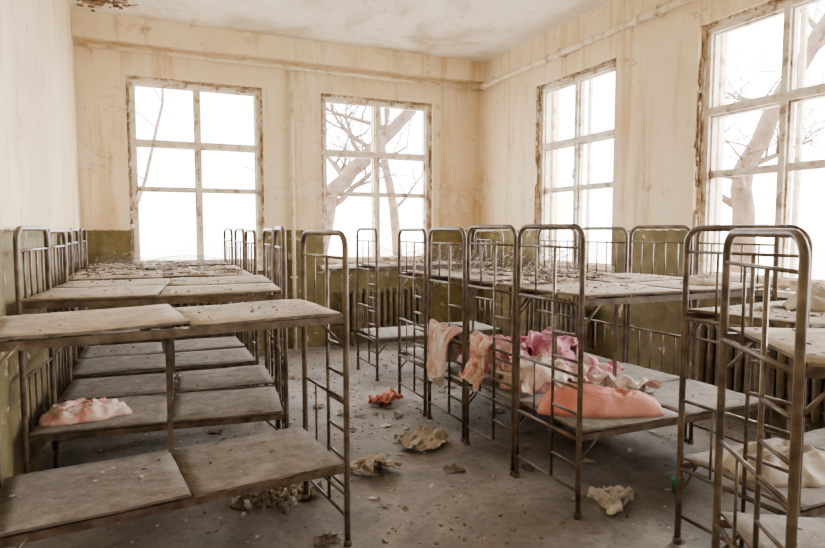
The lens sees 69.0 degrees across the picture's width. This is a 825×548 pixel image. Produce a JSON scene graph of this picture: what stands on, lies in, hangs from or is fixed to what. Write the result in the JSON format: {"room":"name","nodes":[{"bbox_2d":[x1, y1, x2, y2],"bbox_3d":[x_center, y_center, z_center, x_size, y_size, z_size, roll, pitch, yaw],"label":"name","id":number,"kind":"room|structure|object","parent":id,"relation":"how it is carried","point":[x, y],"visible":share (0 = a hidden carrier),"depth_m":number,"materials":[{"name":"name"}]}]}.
{"room":"dormitory","nodes":[
{"label":"dormitory","id":0,"kind":"room"},
{"bbox_2d":[0,0,80,480],"bbox_3d":[-1.854,-0.551,2.047,0.350,3.800,10.400,-2,5,-24],"label":"wall","id":1,"kind":"structure","parent":0,"point":[39,170],"depth_m":3.86,"materials":[{"name":"paint"}]},
{"bbox_2d":[73,39,478,352],"bbox_3d":[-1.258,-0.971,7.776,5.340,3.800,0.350,-2,5,-24],"label":"wall","id":2,"kind":"structure","parent":0,"point":[100,88],"depth_m":7.45,"materials":[{"name":"paint"}]},
{"bbox_2d":[125,75,268,270],"bbox_3d":[-2.535,-1.162,7.109,1.560,2.259,0.360,-2,5,-24],"label":"window","id":3,"kind":"structure","parent":2,"relation":"in","point":[131,82],"depth_m":7.06,"materials":[{"name":"white paint"}]},
{"bbox_2d":[71,9,484,83],"bbox_3d":[-1.317,-2.714,7.343,4.990,0.260,0.160,-2,5,-24],"label":"ceiling beam","id":4,"kind":"structure","parent":2,"relation":"attached to","point":[85,25],"depth_m":7.08,"materials":[{"name":"paint"}]},
{"bbox_2d":[287,72,297,349],"bbox_3d":[-1.483,-0.757,7.456,0.080,3.420,0.078,-2,5,-24],"label":"riser pipe","id":5,"kind":"object","parent":2,"relation":"attached to","point":[292,180],"visible":1,"depth_m":7.41,"materials":[{"name":"beige metal"}]},
{"bbox_2d":[320,93,431,268],"bbox_3d":[-0.473,-1.231,8.008,1.620,2.265,0.360,-2,5,-24],"label":"window","id":6,"kind":"structure","parent":2,"relation":"in","point":[375,155],"depth_m":7.99,"materials":[{"name":"white paint"}]},
{"bbox_2d":[67,0,608,61],"bbox_3d":[0.593,-2.624,2.967,5.690,0.200,10.400,-2,5,-24],"label":"ceiling","id":7,"kind":"structure","parent":0,"point":[472,30],"depth_m":6.54,"materials":[{"name":"paint"}]},
{"bbox_2d":[76,0,138,11],"bbox_3d":[-3.065,-2.736,5.938,0.768,0.102,0.587,1,4,10],"label":"plaster","id":8,"kind":"object","parent":7,"relation":"attached to","point":[97,3],"visible":1,"depth_m":6.05,"materials":[{"name":"brown paint"}]},
{"bbox_2d":[6,339,824,547],"bbox_3d":[0.593,1.365,3.260,5.690,0.200,10.400,-2,5,-24],"label":"floor","id":9,"kind":"structure","parent":0,"point":[652,476],"depth_m":3.50,"materials":[{"name":"concrete"}]},
{"bbox_2d":[13,226,288,473],"bbox_3d":[-1.477,0.476,3.603,1.392,1.524,0.612,-1,4,-18],"label":"bunk bed","id":10,"kind":"object","parent":9,"relation":"on","point":[223,407],"visible":0.89,"depth_m":3.47,"materials":[{"name":"paint"}]},
{"bbox_2d":[38,397,132,426],"bbox_3d":[-1.882,0.766,3.455,0.468,0.096,0.323,-3,5,-34],"label":"pillow","id":11,"kind":"object","parent":10,"relation":"on","point":[80,410],"visible":1,"depth_m":3.36,"materials":[{"name":"pink fabric"}]},
{"bbox_2d":[79,228,234,375],"bbox_3d":[-2.623,0.283,6.254,1.422,1.521,0.612,-2,5,-25],"label":"bunk bed","id":12,"kind":"object","parent":9,"relation":"on","point":[83,244],"visible":0.41,"depth_m":6.18,"materials":[{"name":"paint"}]},
{"bbox_2d":[90,255,227,265],"bbox_3d":[-2.603,-0.154,6.210,1.315,0.095,0.514,-2,5,-24],"label":"netting","id":13,"kind":"object","parent":12,"relation":"on","point":[179,256],"visible":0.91,"depth_m":6.19,"materials":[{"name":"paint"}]},
{"bbox_2d":[68,228,246,386],"bbox_3d":[-2.282,0.340,5.487,1.422,1.519,0.612,-2,5,-24],"label":"bunk bed","id":14,"kind":"object","parent":9,"relation":"on","point":[85,352],"visible":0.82,"depth_m":5.45,"materials":[{"name":"paint"}]},
{"bbox_2d":[79,261,193,271],"bbox_3d":[-2.456,-0.081,5.377,0.919,0.071,0.519,-2,5,-24],"label":"netting","id":15,"kind":"object","parent":14,"relation":"on","point":[183,262],"visible":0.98,"depth_m":5.31,"materials":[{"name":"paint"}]},
{"bbox_2d":[57,229,259,389],"bbox_3d":[-2.024,0.388,4.911,1.422,1.509,0.612,-2,5,-23],"label":"bunk bed","id":16,"kind":"object","parent":9,"relation":"on","point":[233,357],"visible":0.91,"depth_m":4.85,"materials":[{"name":"paint"}]},
{"bbox_2d":[44,228,275,467],"bbox_3d":[-1.696,0.435,4.222,1.412,1.515,0.612,-2,4,-21],"label":"bunk bed","id":17,"kind":"object","parent":9,"relation":"on","point":[232,378],"visible":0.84,"depth_m":4.19,"materials":[{"name":"paint"}]},
{"bbox_2d":[0,230,351,547],"bbox_3d":[-1.055,0.554,2.695,1.442,1.501,0.602,-2,5,-30],"label":"bunk bed","id":18,"kind":"object","parent":9,"relation":"on","point":[102,493],"visible":1,"depth_m":2.63,"materials":[{"name":"paint"}]},
{"bbox_2d":[154,294,260,339],"bbox_3d":[-2.453,0.618,7.035,1.325,0.740,0.140,-2,5,-24],"label":"radiator","id":19,"kind":"object","parent":9,"relation":"on","point":[217,303],"visible":0.03,"depth_m":6.96,"materials":[{"name":"metal"}]},
{"bbox_2d":[231,490,275,510],"bbox_3d":[-0.867,1.232,3.340,0.204,0.055,0.292,2,5,25],"label":"debris","id":20,"kind":"object","parent":9,"relation":"on","point":[239,505],"visible":0.43,"depth_m":3.27,"materials":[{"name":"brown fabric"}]},
{"bbox_2d":[350,453,399,475],"bbox_3d":[-0.256,1.158,3.717,0.290,0.119,0.248,-3,5,-36],"label":"rag","id":21,"kind":"object","parent":9,"relation":"on","point":[365,464],"visible":1,"depth_m":3.67,"materials":[{"name":"beige fabric"}]},
{"bbox_2d":[334,286,427,345],"bbox_3d":[-0.392,0.552,7.933,1.325,0.740,0.140,-2,5,-24],"label":"radiator","id":22,"kind":"object","parent":9,"relation":"on","point":[387,298],"visible":0.59,"depth_m":7.89,"materials":[{"name":"metal"}]},
{"bbox_2d":[368,388,403,405],"bbox_3d":[-0.232,1.054,5.225,0.222,0.103,0.364,2,5,27],"label":"rag","id":23,"kind":"object","parent":9,"relation":"on","point":[386,397],"visible":1,"depth_m":5.13,"materials":[{"name":"fabric"}]},
{"bbox_2d":[49,340,764,547],"bbox_3d":[-0.020,1.128,4.647,4.909,0.072,6.562,-2,5,-24],"label":"debris","id":24,"kind":"object","parent":9,"relation":"on","point":[287,496],"visible":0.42,"depth_m":3.41,"materials":[{"name":"paint"}]},
{"bbox_2d":[394,424,448,450],"bbox_3d":[0.071,1.132,4.183,0.288,0.102,0.393,3,5,37],"label":"rag","id":25,"kind":"object","parent":9,"relation":"on","point":[424,437],"visible":1,"depth_m":4.15,"materials":[{"name":"beige fabric"}]},
{"bbox_2d":[356,228,503,381],"bbox_3d":[0.191,0.266,6.469,1.492,1.524,0.612,-2,5,-25],"label":"bunk bed","id":26,"kind":"object","parent":9,"relation":"on","point":[385,334],"visible":0.59,"depth_m":6.29,"materials":[{"name":"paint"}]},
{"bbox_2d":[367,245,487,264],"bbox_3d":[0.197,-0.228,6.413,1.316,0.210,0.514,-2,5,-24],"label":"debris","id":27,"kind":"object","parent":26,"relation":"on","point":[372,245],"visible":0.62,"depth_m":6.34,"materials":[{"name":"paint"}]},
{"bbox_2d":[398,228,576,416],"bbox_3d":[0.663,0.346,5.341,1.492,1.528,0.612,-2,5,-23],"label":"bunk bed","id":28,"kind":"object","parent":9,"relation":"on","point":[421,352],"visible":0.41,"depth_m":5.19,"materials":[{"name":"paint"}]},
{"bbox_2d":[409,234,557,271],"bbox_3d":[0.638,-0.193,5.278,1.311,0.308,0.515,-2,5,-24],"label":"netting","id":29,"kind":"object","parent":28,"relation":"on","point":[506,251],"visible":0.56,"depth_m":5.27,"materials":[{"name":"paint"}]},
{"bbox_2d":[427,227,628,442],"bbox_3d":[0.914,0.389,4.756,1.492,1.528,0.612,-2,5,-24],"label":"bunk bed","id":30,"kind":"object","parent":9,"relation":"on","point":[452,368],"visible":0.44,"depth_m":4.65,"materials":[{"name":"paint"}]},
{"bbox_2d":[427,319,461,386],"bbox_3d":[0.260,0.601,4.500,0.399,0.478,0.365,2,5,30],"label":"blanket","id":31,"kind":"object","parent":30,"relation":"hanging from","point":[441,335],"visible":0.77,"depth_m":4.47,"materials":[{"name":"fabric"}]},
{"bbox_2d":[456,354,511,372],"bbox_3d":[0.606,0.609,4.638,0.530,0.216,0.395,-1,4,-14],"label":"pillow","id":32,"kind":"object","parent":30,"relation":"on","point":[486,361],"visible":0.06,"depth_m":4.46,"materials":[{"name":"pink fabric"}]},
{"bbox_2d":[457,330,536,360],"bbox_3d":[0.658,0.571,4.684,0.690,0.258,0.560,-1,4,-7],"label":"blanket","id":33,"kind":"object","parent":30,"relation":"on","point":[502,345],"visible":0.3,"depth_m":4.53,"materials":[{"name":"pink fabric"}]},
{"bbox_2d":[438,248,602,275],"bbox_3d":[0.847,-0.115,4.684,1.207,0.220,0.522,-2,5,-24],"label":"netting","id":34,"kind":"object","parent":30,"relation":"on","point":[574,269],"visible":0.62,"depth_m":4.68,"materials":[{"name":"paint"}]},
{"bbox_2d":[485,353,586,392],"bbox_3d":[0.851,0.647,4.125,0.746,0.187,0.514,-3,5,-36],"label":"blanket","id":35,"kind":"object","parent":30,"relation":"on","point":[543,374],"visible":0.59,"depth_m":3.94,"materials":[{"name":"fabric"}]},
{"bbox_2d":[520,326,577,359],"bbox_3d":[1.092,0.559,4.855,0.602,0.255,0.474,-3,5,-32],"label":"blanket","id":36,"kind":"object","parent":30,"relation":"on","point":[537,341],"visible":0.65,"depth_m":4.75,"materials":[{"name":"fabric"}]},
{"bbox_2d":[526,348,574,362],"bbox_3d":[1.111,0.596,4.862,0.448,0.208,0.384,-3,5,-38],"label":"pillow","id":37,"kind":"object","parent":30,"relation":"on","point":[570,354],"visible":0.14,"depth_m":4.77,"materials":[{"name":"fabric"}]},
{"bbox_2d":[521,295,596,353],"bbox_3d":[1.616,0.636,6.781,0.140,0.740,1.325,-2,5,-24],"label":"radiator","id":38,"kind":"object","parent":9,"relation":"on","point":[530,311],"visible":0.25,"depth_m":6.73,"materials":[{"name":"metal"}]},
{"bbox_2d":[464,224,693,475],"bbox_3d":[1.161,0.427,4.185,1.492,1.538,0.612,-2,5,-24],"label":"bunk bed","id":39,"kind":"object","parent":9,"relation":"on","point":[635,372],"visible":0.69,"depth_m":4.10,"materials":[{"name":"paint"}]},
{"bbox_2d":[459,333,504,391],"bbox_3d":[0.464,0.589,3.985,0.293,0.365,0.234,2,5,26],"label":"blanket","id":40,"kind":"object","parent":39,"relation":"hanging from","point":[473,372],"visible":0.94,"depth_m":3.94,"materials":[{"name":"pink fabric"}]},
{"bbox_2d":[499,375,570,392],"bbox_3d":[0.830,0.677,4.056,0.524,0.141,0.387,-2,5,-29],"label":"pillow","id":41,"kind":"object","parent":39,"relation":"on","point":[546,387],"visible":0.06,"depth_m":3.88,"materials":[{"name":"pink fabric"}]},
{"bbox_2d":[482,245,615,281],"bbox_3d":[0.894,-0.081,4.018,0.768,0.225,0.513,-2,5,-24],"label":"netting","id":42,"kind":"object","parent":39,"relation":"on","point":[562,251],"visible":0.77,"depth_m":4.02,"materials":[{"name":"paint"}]},
{"bbox_2d":[570,354,626,380],"bbox_3d":[1.288,0.653,4.290,0.398,0.136,0.527,3,5,38],"label":"blanket","id":43,"kind":"object","parent":39,"relation":"on","point":[594,363],"visible":0.53,"depth_m":4.29,"materials":[{"name":"pink fabric"}]},
{"bbox_2d":[587,485,629,514],"bbox_3d":[1.071,1.210,3.281,0.207,0.074,0.307,3,5,33],"label":"paper","id":44,"kind":"object","parent":9,"relation":"on","point":[601,493],"visible":0.85,"depth_m":3.22,"materials":[{"name":"beige paper"}]},
{"bbox_2d":[587,485,634,505],"bbox_3d":[1.089,1.195,3.279,0.209,0.105,0.232,-1,4,-15],"label":"paper","id":45,"kind":"object","parent":44,"relation":"on","point":[618,492],"visible":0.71,"depth_m":3.23,"materials":[{"name":"beige paper"}]},
{"bbox_2d":[513,224,779,519],"bbox_3d":[1.410,0.469,3.623,1.492,1.536,0.612,-2,5,-24],"label":"bunk bed","id":46,"kind":"object","parent":9,"relation":"on","point":[667,395],"visible":0.7,"depth_m":3.44,"materials":[{"name":"paint"}]},
{"bbox_2d":[537,382,663,417],"bbox_3d":[1.075,0.704,3.473,0.726,0.157,0.349,0,4,3],"label":"pillow","id":47,"kind":"object","parent":46,"relation":"on","point":[598,401],"visible":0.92,"depth_m":3.35,"materials":[{"name":"fabric"}]},
{"bbox_2d":[584,371,661,389],"bbox_3d":[1.339,0.677,3.865,0.472,0.142,0.189,0,4,-6],"label":"sheet","id":48,"kind":"object","parent":46,"relation":"on","point":[604,379],"visible":0.91,"depth_m":3.82,"materials":[{"name":"fabric"}]},
{"bbox_2d":[680,274,732,285],"bbox_3d":[1.853,0.028,3.767,0.375,0.058,0.256,-4,6,-43],"label":"rag","id":49,"kind":"object","parent":46,"relation":"on","point":[700,279],"visible":0.86,"depth_m":3.68,"materials":[{"name":"beige fabric"}]},
{"bbox_2d":[671,476,685,492],"bbox_3d":[1.525,1.213,3.459,0.080,0.075,0.099,0,4,-7],"label":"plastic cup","id":50,"kind":"object","parent":9,"relation":"on","point":[673,478],"visible":0.4,"depth_m":3.44,"materials":[{"name":"green plastic"}]},
{"bbox_2d":[672,224,824,547],"bbox_3d":[2.049,0.530,2.862,1.492,1.524,0.602,-2,5,-24],"label":"bunk bed","id":51,"kind":"object","parent":9,"relation":"on","point":[811,499],"visible":0.53,"depth_m":2.66,"materials":[{"name":"paint"}]},
{"bbox_2d":[723,440,824,487],"bbox_3d":[1.674,0.822,2.707,0.513,0.129,0.382,-1,4,-14],"label":"pillow","id":52,"kind":"object","parent":51,"relation":"on","point":[813,467],"visible":0.58,"depth_m":2.60,"materials":[{"name":"beige fabric"}]},
{"bbox_2d":[782,286,824,311],"bbox_3d":[1.887,0.106,2.801,0.350,0.103,0.267,-4,6,-43],"label":"rag","id":53,"kind":"object","parent":51,"relation":"on","point":[817,303],"visible":0.68,"depth_m":2.73,"materials":[{"name":"beige fabric"}]},
{"bbox_2d":[689,323,824,428],"bbox_3d":[2.617,0.804,4.496,0.140,0.740,1.325,-2,5,-24],"label":"radiator","id":54,"kind":"object","parent":9,"relation":"on","point":[815,387],"visible":0.22,"depth_m":4.59,"materials":[{"name":"metal"}]},
{"bbox_2d":[711,228,824,547],"bbox_3d":[1.829,0.606,1.917,1.442,1.511,0.602,1,4,7],"label":"bunk bed","id":55,"kind":"object","parent":9,"relation":"on","point":[806,346],"visible":1,"depth_m":1.95,"materials":[{"name":"paint"}]},
{"bbox_2d":[477,0,824,431],"bbox_3d":[3.040,-0.707,4.179,0.350,3.800,9.700,-2,5,-24],"label":"wall","id":56,"kind":"structure","parent":0,"point":[658,60],"depth_m":5.80,"materials":[{"name":"paint"}]},
{"bbox_2d":[75,0,693,90],"bbox_3d":[0.598,-2.186,3.011,4.968,0.100,9.617,-2,5,-24],"label":"pipe","id":57,"kind":"object","parent":56,"relation":"attached to","point":[658,11],"visible":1,"depth_m":6.82,"materials":[{"name":"beige paint"}]},
{"bbox_2d":[534,58,615,272],"bbox_3d":[1.837,-1.136,6.696,0.360,2.267,1.420,-2,5,-24],"label":"window","id":58,"kind":"structure","parent":56,"relation":"in","point":[579,79],"depth_m":6.76,"materials":[{"name":"white paint"}]},
{"bbox_2d":[693,0,824,297],"bbox_3d":[2.794,-0.959,4.513,0.360,2.234,1.520,-2,5,-24],"label":"window","id":59,"kind":"structure","parent":56,"relation":"in","point":[711,110],"depth_m":4.63,"materials":[{"name":"white paint"}]},
{"label":"outside","id":60,"kind":"structure","parent":0,"visible":0},
{"bbox_2d":[140,243,824,278],"bbox_3d":[5.160,1.282,13.296,140.000,0.300,140.000,-2,5,-24],"label":"ground","id":61,"kind":"structure","parent":60,"point":[149,253],"depth_m":56.26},
{"bbox_2d":[135,88,163,202],"bbox_3d":[-5.461,-3.191,11.436,2.852,8.902,3.354,-2,5,-24],"label":"bare tree","id":62,"kind":"object","parent":61,"relation":"on","point":[156,126],"visible":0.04,"depth_m":11.77,"materials":[{"name":"brown plant"}]},
{"bbox_2d":[236,101,418,248],"bbox_3d":[-1.134,-2.325,11.639,4.285,7.269,2.814,1,4,8],"label":"bare tree","id":63,"kind":"object","parent":61,"relation":"on","point":[347,174],"visible":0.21,"depth_m":11.20,"materials":[{"name":"brown plant"}]},
{"bbox_2d":[327,108,421,255],"bbox_3d":[-1.122,-3.752,14.332,3.839,9.639,2.356,-4,6,-42],"label":"bare tree","id":64,"kind":"object","parent":61,"relation":"on","point":[392,202],"visible":0.23,"depth_m":14.40,"materials":[{"name":"brown plant"}]},
{"bbox_2d":[725,49,775,132],"bbox_3d":[5.541,-3.258,11.689,2.718,8.998,3.317,-2,5,-24],"label":"bare tree","id":65,"kind":"object","parent":61,"relation":"on","point":[728,96],"visible":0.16,"depth_m":11.62,"materials":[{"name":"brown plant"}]},
{"bbox_2d":[722,2,824,273],"bbox_3d":[4.485,-1.893,7.539,2.975,6.887,3.372,-2,5,-24],"label":"bare tree","id":66,"kind":"object","parent":61,"relation":"on","point":[741,201],"visible":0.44,"depth_m":7.59,"materials":[{"name":"brown plant"}]}
]}

